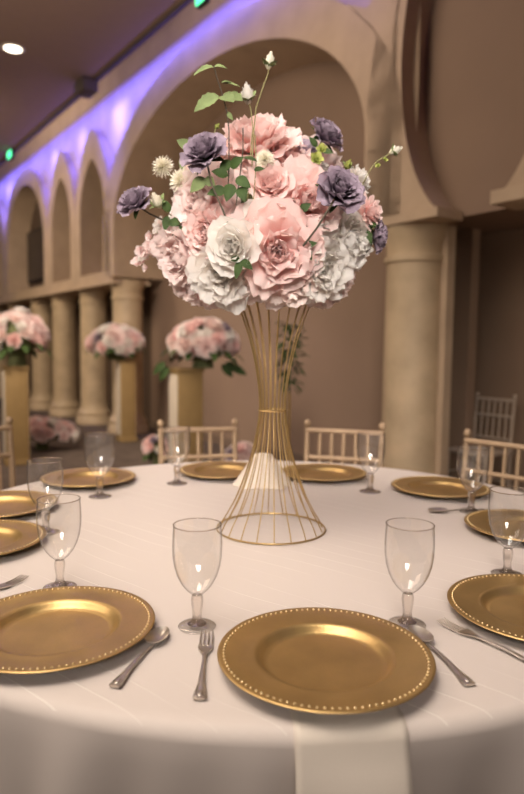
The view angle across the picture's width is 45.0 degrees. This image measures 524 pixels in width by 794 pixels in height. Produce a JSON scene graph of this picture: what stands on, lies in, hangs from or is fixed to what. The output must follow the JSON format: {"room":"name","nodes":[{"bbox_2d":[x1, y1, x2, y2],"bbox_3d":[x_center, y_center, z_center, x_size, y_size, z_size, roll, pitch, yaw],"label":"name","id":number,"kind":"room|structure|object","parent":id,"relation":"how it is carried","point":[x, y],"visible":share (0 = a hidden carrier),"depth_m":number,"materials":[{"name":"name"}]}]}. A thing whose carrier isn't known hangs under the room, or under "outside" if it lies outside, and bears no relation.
{"room":"event hall","nodes":[
{"label":"event hall","id":0,"kind":"room"},
{"bbox_2d":[29,200,150,425],"bbox_3d":[-5.120,-2.438,13.856,0.490,5.000,11.530,-3,6,-36],"label":"wall","id":1,"kind":"structure","parent":0,"point":[36,222],"depth_m":9.77,"materials":[{"name":"paint"}]},
{"bbox_2d":[27,226,43,283],"bbox_3d":[-4.410,-2.766,12.389,0.063,1.000,1.080,-3,6,-36],"label":"wall screen","id":2,"kind":"object","parent":1,"relation":"attached to","point":[35,255],"visible":0.75,"depth_m":12.35,"materials":[{"name":"black plastic"}]},
{"bbox_2d":[0,0,182,160],"bbox_3d":[-10.654,-3.484,1.435,21.300,0.100,25.200,-3,6,-36],"label":"ceiling","id":3,"kind":"structure","parent":0,"point":[64,42],"depth_m":6.76,"materials":[{"name":"beige paint"}]},
{"bbox_2d":[7,149,14,160],"bbox_3d":[-4.116,-3.977,10.371,0.062,0.162,0.240,-3,6,-36],"label":"lamp","id":4,"kind":"object","parent":3,"relation":"attached to","point":[11,153],"visible":1,"depth_m":10.29,"materials":[{"name":"green plastic"}]},
{"bbox_2d":[1,43,24,53],"bbox_3d":[-2.684,-3.755,6.824,0.244,0.014,0.244,1,4,0],"label":"recessed light","id":5,"kind":"object","parent":3,"relation":"in","point":[12,48],"visible":1,"depth_m":6.82,"materials":[{"name":"white metal"}]},
{"bbox_2d":[74,77,97,98],"bbox_3d":[-2.123,-3.739,7.639,0.200,0.160,0.300,-3,6,-36],"label":"ceiling speaker","id":6,"kind":"object","parent":3,"relation":"attached to","point":[85,87],"visible":1,"depth_m":7.55,"materials":[{"name":"black plastic"}]},
{"bbox_2d":[0,0,192,165],"bbox_3d":[-2.076,-3.959,7.704,0.050,0.330,25.200,-3,6,-36],"label":"trim","id":7,"kind":"structure","parent":3,"relation":"attached to","point":[184,3],"depth_m":7.01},
{"bbox_2d":[195,0,209,9],"bbox_3d":[-0.516,-3.514,5.481,0.062,0.233,0.160,-3,6,-36],"label":"lamp","id":8,"kind":"object","parent":3,"relation":"hanging from","point":[199,4],"visible":1,"depth_m":5.49,"materials":[{"name":"green plastic"}]},
{"bbox_2d":[0,399,285,489],"bbox_3d":[-4.009,0.745,6.081,34.000,0.100,34.000,1,4,0],"label":"floor","id":9,"kind":"structure","parent":0,"point":[99,451],"depth_m":7.17,"materials":[{"name":"carpet"}]},
{"bbox_2d":[0,306,8,398],"bbox_3d":[-5.916,-1.032,14.345,0.554,2.100,0.554,1,4,0],"label":"column","id":10,"kind":"structure","parent":9,"relation":"on","point":[4,362],"depth_m":14.19,"materials":[{"name":"yellow stone"}]},
{"bbox_2d":[0,417,15,490],"bbox_3d":[-1.157,0.552,2.728,0.408,0.881,0.390,5,6,41],"label":"chair","id":11,"kind":"object","parent":9,"relation":"on","point":[12,478],"visible":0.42,"depth_m":2.94,"materials":[{"name":"beige wood"}]},
{"bbox_2d":[1,366,30,465],"bbox_3d":[-2.502,0.184,6.437,0.246,0.998,0.246,-2,5,-29],"label":"pedestal","id":12,"kind":"object","parent":9,"relation":"on","point":[15,379],"visible":0.9,"depth_m":6.34,"materials":[{"name":"gold metal"}]},
{"bbox_2d":[0,307,53,365],"bbox_3d":[-2.448,-0.609,6.376,0.689,0.591,0.645,1,4,0],"label":"flower bouquet","id":13,"kind":"object","parent":12,"relation":"on","point":[21,332],"visible":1,"depth_m":6.24,"materials":[{"name":"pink plant"}]},
{"bbox_2d":[7,303,31,402],"bbox_3d":[-5.029,-0.926,13.140,0.554,2.100,0.554,1,4,0],"label":"column","id":14,"kind":"structure","parent":9,"relation":"on","point":[11,306],"depth_m":13.06,"materials":[{"name":"yellow stone"}]},
{"bbox_2d":[29,299,52,410],"bbox_3d":[-4.113,-0.818,11.895,0.554,2.100,0.554,1,4,0],"label":"column","id":15,"kind":"structure","parent":9,"relation":"on","point":[41,399],"depth_m":11.73,"materials":[{"name":"yellow stone"}]},
{"bbox_2d":[30,415,80,449],"bbox_3d":[-2.543,0.412,7.370,0.838,0.391,0.507,0,5,-12],"label":"flowers","id":16,"kind":"object","parent":9,"relation":"on","point":[45,429],"visible":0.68,"depth_m":7.24,"materials":[{"name":"pink plant"}]},
{"bbox_2d":[49,295,80,416],"bbox_3d":[-3.397,-0.733,10.922,0.554,2.100,0.554,1,4,0],"label":"column","id":17,"kind":"structure","parent":9,"relation":"on","point":[65,403],"depth_m":10.76,"materials":[{"name":"yellow stone"}]},
{"bbox_2d":[76,290,111,424],"bbox_3d":[-2.617,-0.640,9.862,0.554,2.100,0.554,1,4,0],"label":"column","id":18,"kind":"structure","parent":9,"relation":"on","point":[94,409],"depth_m":9.70,"materials":[{"name":"yellow stone"}]},
{"bbox_2d":[115,360,136,441],"bbox_3d":[-1.734,0.046,8.080,0.224,1.034,0.224,-2,5,-29],"label":"pedestal","id":19,"kind":"object","parent":9,"relation":"on","point":[126,431],"visible":1,"depth_m":7.99,"materials":[{"name":"gold metal"}]},
{"bbox_2d":[84,323,145,359],"bbox_3d":[-1.854,-0.704,8.026,0.765,0.472,0.731,-2,5,-28],"label":"flower bouquet","id":20,"kind":"object","parent":19,"relation":"on","point":[113,340],"visible":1,"depth_m":7.81,"materials":[{"name":"pink plant"}]},
{"bbox_2d":[107,280,148,434],"bbox_3d":[-1.878,-0.552,8.858,0.567,2.100,0.567,1,4,0],"label":"column","id":21,"kind":"structure","parent":9,"relation":"on","point":[127,298],"depth_m":8.69,"materials":[{"name":"yellow stone"}]},
{"bbox_2d":[142,435,168,464],"bbox_3d":[-1.061,0.541,6.343,0.327,0.330,0.310,2,5,21],"label":"flowers","id":22,"kind":"object","parent":9,"relation":"on","point":[150,444],"visible":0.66,"depth_m":6.29,"materials":[{"name":"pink plant"}]},
{"bbox_2d":[169,367,204,462],"bbox_3d":[-0.672,0.258,5.588,0.258,1.027,0.258,-2,5,-29],"label":"pedestal","id":23,"kind":"object","parent":9,"relation":"on","point":[185,384],"visible":0.51,"depth_m":5.47,"materials":[{"name":"gold metal"}]},
{"bbox_2d":[153,316,246,380],"bbox_3d":[-0.530,-0.417,5.513,0.733,0.575,0.694,-2,5,-28],"label":"flower bouquet","id":24,"kind":"object","parent":23,"relation":"on","point":[205,340],"visible":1,"depth_m":5.35,"materials":[{"name":"pink plant"}]},
{"bbox_2d":[157,418,237,463],"bbox_3d":[-0.258,0.556,2.805,0.390,0.881,0.408,0,5,-14],"label":"chair","id":25,"kind":"object","parent":9,"relation":"on","point":[234,455],"visible":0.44,"depth_m":2.94,"materials":[{"name":"beige paint"}]},
{"bbox_2d":[224,441,255,460],"bbox_3d":[-0.146,0.584,4.969,0.316,0.483,0.297,1,4,0],"label":"flowers","id":26,"kind":"object","parent":9,"relation":"on","point":[244,448],"visible":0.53,"depth_m":4.88,"materials":[{"name":"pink plant"}]},
{"bbox_2d":[273,322,310,460],"bbox_3d":[0.195,0.166,4.524,0.303,1.398,0.284,1,4,0],"label":"plant","id":27,"kind":"object","parent":9,"relation":"on","point":[289,329],"visible":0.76,"depth_m":4.49,"materials":[{"name":"green plant"}]},
{"bbox_2d":[304,419,385,466],"bbox_3d":[0.327,0.564,2.797,0.390,0.881,0.408,2,5,15],"label":"chair","id":28,"kind":"object","parent":9,"relation":"on","point":[307,423],"visible":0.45,"depth_m":2.93,"materials":[{"name":"beige wood"}]},
{"bbox_2d":[382,222,447,473],"bbox_3d":[1.131,-0.194,4.768,0.580,2.100,0.580,1,4,0],"label":"column","id":29,"kind":"structure","parent":9,"relation":"on","point":[414,258],"depth_m":4.58,"materials":[{"name":"yellow stone"}]},
{"bbox_2d":[448,392,516,489],"bbox_3d":[1.683,0.416,4.888,0.388,0.881,0.370,-3,6,-36],"label":"chair","id":30,"kind":"object","parent":9,"relation":"on","point":[497,452],"visible":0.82,"depth_m":4.91,"materials":[{"name":"beige wood"}]},
{"bbox_2d":[461,429,523,490],"bbox_3d":[0.857,0.595,2.485,0.408,0.881,0.390,-4,6,-43],"label":"chair","id":31,"kind":"object","parent":9,"relation":"on","point":[467,432],"visible":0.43,"depth_m":2.62,"materials":[{"name":"beige wood"}]},
{"bbox_3d":[0.018,0.709,1.698,1.808,0.757,1.808,1,4,0],"label":"banquet table","id":32,"kind":"object","parent":9,"relation":"on","visible":0,"materials":[{"name":"white tablecloth fabric"}]},
{"bbox_2d":[0,461,523,793],"bbox_3d":[0.030,0.692,1.700,1.891,0.732,1.873,1,4,0],"label":"tablecloth","id":33,"kind":"object","parent":32,"relation":"on","point":[69,731],"visible":0.67,"depth_m":1.07,"materials":[{"name":"white fabric"}]},
{"bbox_2d":[0,574,28,588],"bbox_3d":[-0.500,0.356,1.151,0.022,0.007,0.191,3,5,23],"label":"fork","id":34,"kind":"object","parent":33,"relation":"on","point":[11,582],"visible":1,"depth_m":1.21,"materials":[{"name":"silver metal"}]},
{"bbox_2d":[0,519,46,555],"bbox_3d":[-0.649,0.326,1.429,0.309,0.022,0.309,1,5,10],"label":"charger plate","id":35,"kind":"object","parent":33,"relation":"on","point":[15,535],"visible":0.98,"depth_m":1.48,"materials":[{"name":"gold metal"}]},
{"bbox_2d":[0,490,57,517],"bbox_3d":[-0.724,0.300,1.745,0.309,0.022,0.309,-2,5,-30],"label":"charger plate","id":36,"kind":"object","parent":33,"relation":"on","point":[12,502],"visible":0.97,"depth_m":1.80,"materials":[{"name":"gold metal"}]},
{"bbox_2d":[26,457,62,531],"bbox_3d":[-0.525,0.241,1.533,0.085,0.179,0.085,1,4,0],"label":"water goblet","id":37,"kind":"object","parent":33,"relation":"on","point":[45,513],"visible":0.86,"depth_m":1.53,"materials":[{"name":"clear glass"}]},
{"bbox_2d":[26,461,62,510],"bbox_3d":[-0.524,0.213,1.531,0.085,0.122,0.085,1,4,0],"label":"bowl","id":38,"kind":"object","parent":37,"relation":"on","point":[27,461],"depth_m":1.51,"materials":[{"name":"clear glass"}]},
{"bbox_2d":[36,493,81,586],"bbox_3d":[-0.380,0.274,1.186,0.081,0.171,0.081,1,4,0],"label":"water goblet","id":39,"kind":"object","parent":33,"relation":"on","point":[59,564],"visible":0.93,"depth_m":1.18,"materials":[{"name":"clear glass"}]},
{"bbox_2d":[36,499,81,560],"bbox_3d":[-0.379,0.248,1.184,0.081,0.116,0.081,1,4,0],"label":"bowl","id":40,"kind":"object","parent":39,"relation":"on","point":[60,559],"depth_m":1.16,"materials":[{"name":"clear glass"}]},
{"bbox_2d":[0,586,154,673],"bbox_3d":[-0.325,0.364,0.997,0.309,0.022,0.309,-3,6,-40],"label":"charger plate","id":41,"kind":"object","parent":33,"relation":"on","point":[54,629],"visible":1,"depth_m":1.01,"materials":[{"name":"gold metal"}]},
{"bbox_2d":[40,467,135,487],"bbox_3d":[-0.579,0.273,2.114,0.309,0.022,0.309,2,5,20],"label":"charger plate","id":42,"kind":"object","parent":33,"relation":"on","point":[77,477],"visible":0.94,"depth_m":2.15,"materials":[{"name":"gold metal"}]},
{"bbox_2d":[84,432,114,495],"bbox_3d":[-0.488,0.206,1.905,0.091,0.191,0.091,1,4,0],"label":"water goblet","id":43,"kind":"object","parent":33,"relation":"on","point":[99,480],"visible":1,"depth_m":1.90,"materials":[{"name":"clear glass"}]},
{"bbox_2d":[109,626,168,687],"bbox_3d":[-0.176,0.377,0.927,0.033,0.009,0.174,2,5,14],"label":"spoon","id":44,"kind":"object","parent":33,"relation":"on","point":[158,634],"visible":1,"depth_m":0.94,"materials":[{"name":"silver metal"}]},
{"bbox_2d":[145,626,168,642],"bbox_3d":[-0.162,0.372,0.984,0.033,0.009,0.057,2,5,14],"label":"bowl","id":45,"kind":"object","parent":44,"relation":"on","point":[158,634],"depth_m":0.99,"materials":[{"name":"silver metal"}]},
{"bbox_2d":[163,426,190,484],"bbox_3d":[-0.282,0.195,2.098,0.089,0.188,0.089,1,4,0],"label":"water goblet","id":46,"kind":"object","parent":33,"relation":"on","point":[176,468],"visible":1,"depth_m":2.10,"materials":[{"name":"clear glass"}]},
{"bbox_2d":[172,517,221,629],"bbox_3d":[-0.105,0.290,1.028,0.081,0.171,0.081,1,4,0],"label":"water goblet","id":47,"kind":"object","parent":33,"relation":"on","point":[196,620],"visible":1,"depth_m":1.02,"materials":[{"name":"clear glass"}]},
{"bbox_2d":[172,526,221,595],"bbox_3d":[-0.105,0.263,1.025,0.081,0.116,0.081,1,4,0],"label":"bowl","id":48,"kind":"object","parent":47,"relation":"on","point":[194,594],"depth_m":1.01,"materials":[{"name":"clear glass"}]},
{"bbox_2d":[193,630,213,699],"bbox_3d":[-0.084,0.380,0.911,0.022,0.007,0.191,1,5,-2],"label":"fork","id":49,"kind":"object","parent":33,"relation":"on","point":[200,693],"visible":1,"depth_m":0.88,"materials":[{"name":"silver metal"}]},
{"bbox_2d":[180,461,247,478],"bbox_3d":[-0.142,0.266,2.268,0.309,0.022,0.309,-1,5,-20],"label":"charger plate","id":50,"kind":"object","parent":33,"relation":"on","point":[211,469],"visible":0.7,"depth_m":2.31,"materials":[{"name":"gold metal"}]},
{"bbox_2d":[233,453,292,489],"bbox_3d":[0.002,0.239,2.079,0.201,0.109,0.102,1,4,0],"label":"napkin","id":51,"kind":"object","parent":33,"relation":"on","point":[238,480],"visible":0.67,"depth_m":2.05,"materials":[{"name":"white fabric"}]},
{"bbox_2d":[216,302,325,544],"bbox_3d":[0.026,0.026,1.574,0.277,0.612,0.277,1,5,7],"label":"stand","id":52,"kind":"object","parent":33,"relation":"on","point":[262,409],"visible":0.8,"depth_m":1.56,"materials":[{"name":"gold metal"}]},
{"bbox_2d":[116,51,402,314],"bbox_3d":[0.010,-0.476,1.531,0.567,0.565,0.559,4,6,37],"label":"flower arrangement","id":53,"kind":"object","parent":52,"relation":"on","point":[260,211],"visible":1,"depth_m":1.39,"materials":[{"name":"plant"}]},
{"bbox_2d":[282,463,366,481],"bbox_3d":[0.216,0.272,2.246,0.309,0.022,0.309,3,5,29],"label":"charger plate","id":54,"kind":"object","parent":33,"relation":"on","point":[319,472],"visible":0.82,"depth_m":2.28,"materials":[{"name":"gold metal"}]},
{"bbox_2d":[289,706,412,793],"bbox_3d":[0.096,0.550,0.883,0.140,0.325,0.287,0,5,-6],"label":"napkin","id":55,"kind":"object","parent":33,"relation":"on","point":[362,753],"visible":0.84,"depth_m":0.76,"materials":[{"name":"white fabric"}]},
{"bbox_2d":[217,607,435,713],"bbox_3d":[0.090,0.374,0.910,0.309,0.022,0.309,1,4,0],"label":"charger plate","id":56,"kind":"object","parent":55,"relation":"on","point":[320,660],"visible":1,"depth_m":0.90,"materials":[{"name":"gold metal"}]},
{"bbox_2d":[357,432,384,491],"bbox_3d":[0.346,0.209,2.015,0.089,0.188,0.089,1,4,0],"label":"water goblet","id":57,"kind":"object","parent":33,"relation":"on","point":[370,476],"visible":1,"depth_m":2.01,"materials":[{"name":"clear glass"}]},
{"bbox_2d":[384,517,434,624],"bbox_3d":[0.242,0.292,1.044,0.081,0.171,0.081,1,4,0],"label":"water goblet","id":58,"kind":"object","parent":33,"relation":"on","point":[407,597],"visible":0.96,"depth_m":1.04,"materials":[{"name":"clear glass"}]},
{"bbox_2d":[384,528,434,594],"bbox_3d":[0.242,0.266,1.042,0.081,0.116,0.081,1,4,0],"label":"bowl","id":59,"kind":"object","parent":58,"relation":"on","point":[405,592],"depth_m":1.03,"materials":[{"name":"clear glass"}]},
{"bbox_2d":[391,476,490,497],"bbox_3d":[0.571,0.293,2.031,0.309,0.022,0.309,0,5,-11],"label":"charger plate","id":60,"kind":"object","parent":33,"relation":"on","point":[430,486],"visible":0.94,"depth_m":2.06,"materials":[{"name":"gold metal"}]},
{"bbox_2d":[408,625,474,685],"bbox_3d":[0.263,0.381,0.943,0.033,0.009,0.174,0,5,-13],"label":"spoon","id":61,"kind":"object","parent":33,"relation":"on","point":[422,633],"visible":0.83,"depth_m":0.95,"materials":[{"name":"silver metal"}]},
{"bbox_2d":[408,625,433,641],"bbox_3d":[0.249,0.376,0.999,0.033,0.009,0.057,0,5,-13],"label":"bowl","id":62,"kind":"object","parent":61,"relation":"on","point":[425,635],"depth_m":1.01,"materials":[{"name":"silver metal"}]},
{"bbox_2d":[428,507,485,511],"bbox_3d":[0.549,0.318,1.785,0.174,0.009,0.033,0,5,-10],"label":"spoon","id":63,"kind":"object","parent":33,"relation":"on","point":[435,509],"visible":0.95,"depth_m":1.78,"materials":[{"name":"silver metal"}]},
{"bbox_2d":[428,507,447,511],"bbox_3d":[0.492,0.318,1.774,0.057,0.009,0.033,0,5,-10],"label":"bowl","id":64,"kind":"object","parent":63,"relation":"on","point":[436,509],"depth_m":1.78,"materials":[{"name":"silver metal"}]},
{"bbox_2d":[457,445,489,510],"bbox_3d":[0.592,0.232,1.781,0.087,0.184,0.087,1,4,0],"label":"water goblet","id":65,"kind":"object","parent":33,"relation":"on","point":[471,494],"visible":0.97,"depth_m":1.78,"materials":[{"name":"clear glass"}]},
{"bbox_2d":[437,617,523,660],"bbox_3d":[0.352,0.380,0.981,0.022,0.007,0.191,-2,5,-33],"label":"fork","id":66,"kind":"object","parent":33,"relation":"on","point":[459,629],"visible":1,"depth_m":1.01,"materials":[{"name":"silver metal"}]},
{"bbox_2d":[447,573,523,640],"bbox_3d":[0.478,0.367,1.087,0.309,0.022,0.309,1,4,-1],"label":"charger plate","id":67,"kind":"object","parent":33,"relation":"on","point":[493,602],"visible":1,"depth_m":1.12,"materials":[{"name":"gold metal"}]},
{"bbox_2d":[464,509,523,541],"bbox_3d":[0.669,0.329,1.591,0.309,0.022,0.309,4,6,39],"label":"charger plate","id":68,"kind":"object","parent":33,"relation":"on","point":[504,523],"visible":1,"depth_m":1.64,"materials":[{"name":"gold metal"}]},
{"bbox_2d":[488,486,523,573],"bbox_3d":[0.501,0.274,1.284,0.083,0.175,0.083,1,4,0],"label":"water goblet","id":69,"kind":"object","parent":33,"relation":"on","point":[507,551],"visible":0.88,"depth_m":1.28,"materials":[{"name":"clear glass"}]},
{"bbox_2d":[488,491,522,548],"bbox_3d":[0.501,0.248,1.282,0.083,0.119,0.083,1,4,0],"label":"bowl","id":70,"kind":"object","parent":69,"relation":"on","point":[489,491],"depth_m":1.28,"materials":[{"name":"clear glass"}]},
{"bbox_2d":[0,0,455,300],"bbox_3d":[-1.956,-2.025,9.082,0.751,5.000,23.000,-3,6,-36],"label":"wall","id":71,"kind":"structure","parent":0,"point":[111,109],"depth_m":8.34,"materials":[{"name":"beige paint"}]},
{"bbox_2d":[0,199,6,293],"bbox_3d":[-5.610,-3.177,13.480,0.130,2.040,1.442,-3,6,-36],"label":"trim","id":72,"kind":"structure","parent":71,"relation":"attached to","point":[3,214],"depth_m":13.00,"materials":[{"name":"beige paint"}]},
{"bbox_2d":[5,168,49,293],"bbox_3d":[-4.367,-3.107,11.787,0.130,2.194,2.742,-3,6,-36],"label":"trim","id":73,"kind":"structure","parent":71,"relation":"attached to","point":[27,178],"depth_m":11.94,"materials":[{"name":"beige paint"}]},
{"bbox_2d":[48,151,77,283],"bbox_3d":[-3.171,-2.886,10.166,0.130,2.038,1.292,-3,6,-36],"label":"trim","id":74,"kind":"structure","parent":71,"relation":"attached to","point":[65,175],"depth_m":10.27,"materials":[{"name":"beige paint"}]},
{"bbox_2d":[75,128,113,277],"bbox_3d":[-2.394,-2.794,9.110,0.130,2.038,1.322,-3,6,-36],"label":"trim","id":75,"kind":"structure","parent":71,"relation":"attached to","point":[97,152],"depth_m":9.24,"materials":[{"name":"beige paint"}]},
{"bbox_2d":[103,0,402,277],"bbox_3d":[-0.552,-2.615,6.604,0.130,2.298,5.400,-3,6,-36],"label":"arch","id":76,"kind":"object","parent":71,"relation":"attached to","point":[333,26],"depth_m":5.75,"materials":[{"name":"beige paint"}]},
{"bbox_2d":[0,184,523,306],"bbox_3d":[-2.790,-1.720,9.989,0.550,0.130,16.600,-3,6,-36],"label":"trim","id":77,"kind":"structure","parent":71,"relation":"attached to","point":[512,197],"depth_m":4.34,"materials":[{"name":"beige paint"}]},
{"bbox_2d":[347,0,523,216],"bbox_3d":[1.234,-2.417,4.176,0.130,2.327,1.840,-3,6,-36],"label":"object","id":78,"kind":"structure","parent":71,"relation":"attached to","point":[395,21],"depth_m":4.48,"materials":[{"name":"beige paint"}]},
{"bbox_2d":[151,62,480,479],"bbox_3d":[0.037,-1.845,7.092,0.100,5.000,5.520,-3,6,-36],"label":"wall","id":79,"kind":"structure","parent":0,"point":[342,388],"depth_m":6.29,"materials":[{"name":"brown paint"}]},
{"bbox_2d":[153,421,340,463],"bbox_3d":[-0.098,0.593,7.330,0.015,0.100,5.120,-3,6,-36],"label":"baseboard","id":80,"kind":"structure","parent":79,"relation":"attached to","point":[215,439],"depth_m":7.16,"materials":[{"name":"brown paint"}]},
{"bbox_2d":[434,225,456,475],"bbox_3d":[1.249,-0.190,4.734,0.090,2.100,0.335,-3,6,-36],"label":"wall pier","id":81,"kind":"object","parent":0,"point":[447,270],"visible":0.21,"depth_m":4.58,"materials":[{"name":"beige paint"}]},
{"bbox_2d":[424,0,523,218],"bbox_3d":[1.954,-2.611,3.544,0.060,2.870,2.760,-3,6,-36],"label":"wall niche","id":82,"kind":"object","parent":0,"point":[474,79],"depth_m":4.25,"materials":[{"name":"brown paint"}]},
{"bbox_2d":[447,210,523,492],"bbox_3d":[3.276,-0.075,2.623,0.880,2.250,6.160,-3,6,-36],"label":"wall","id":83,"kind":"structure","parent":0,"point":[499,371],"depth_m":5.02,"materials":[{"name":"brown paint"}]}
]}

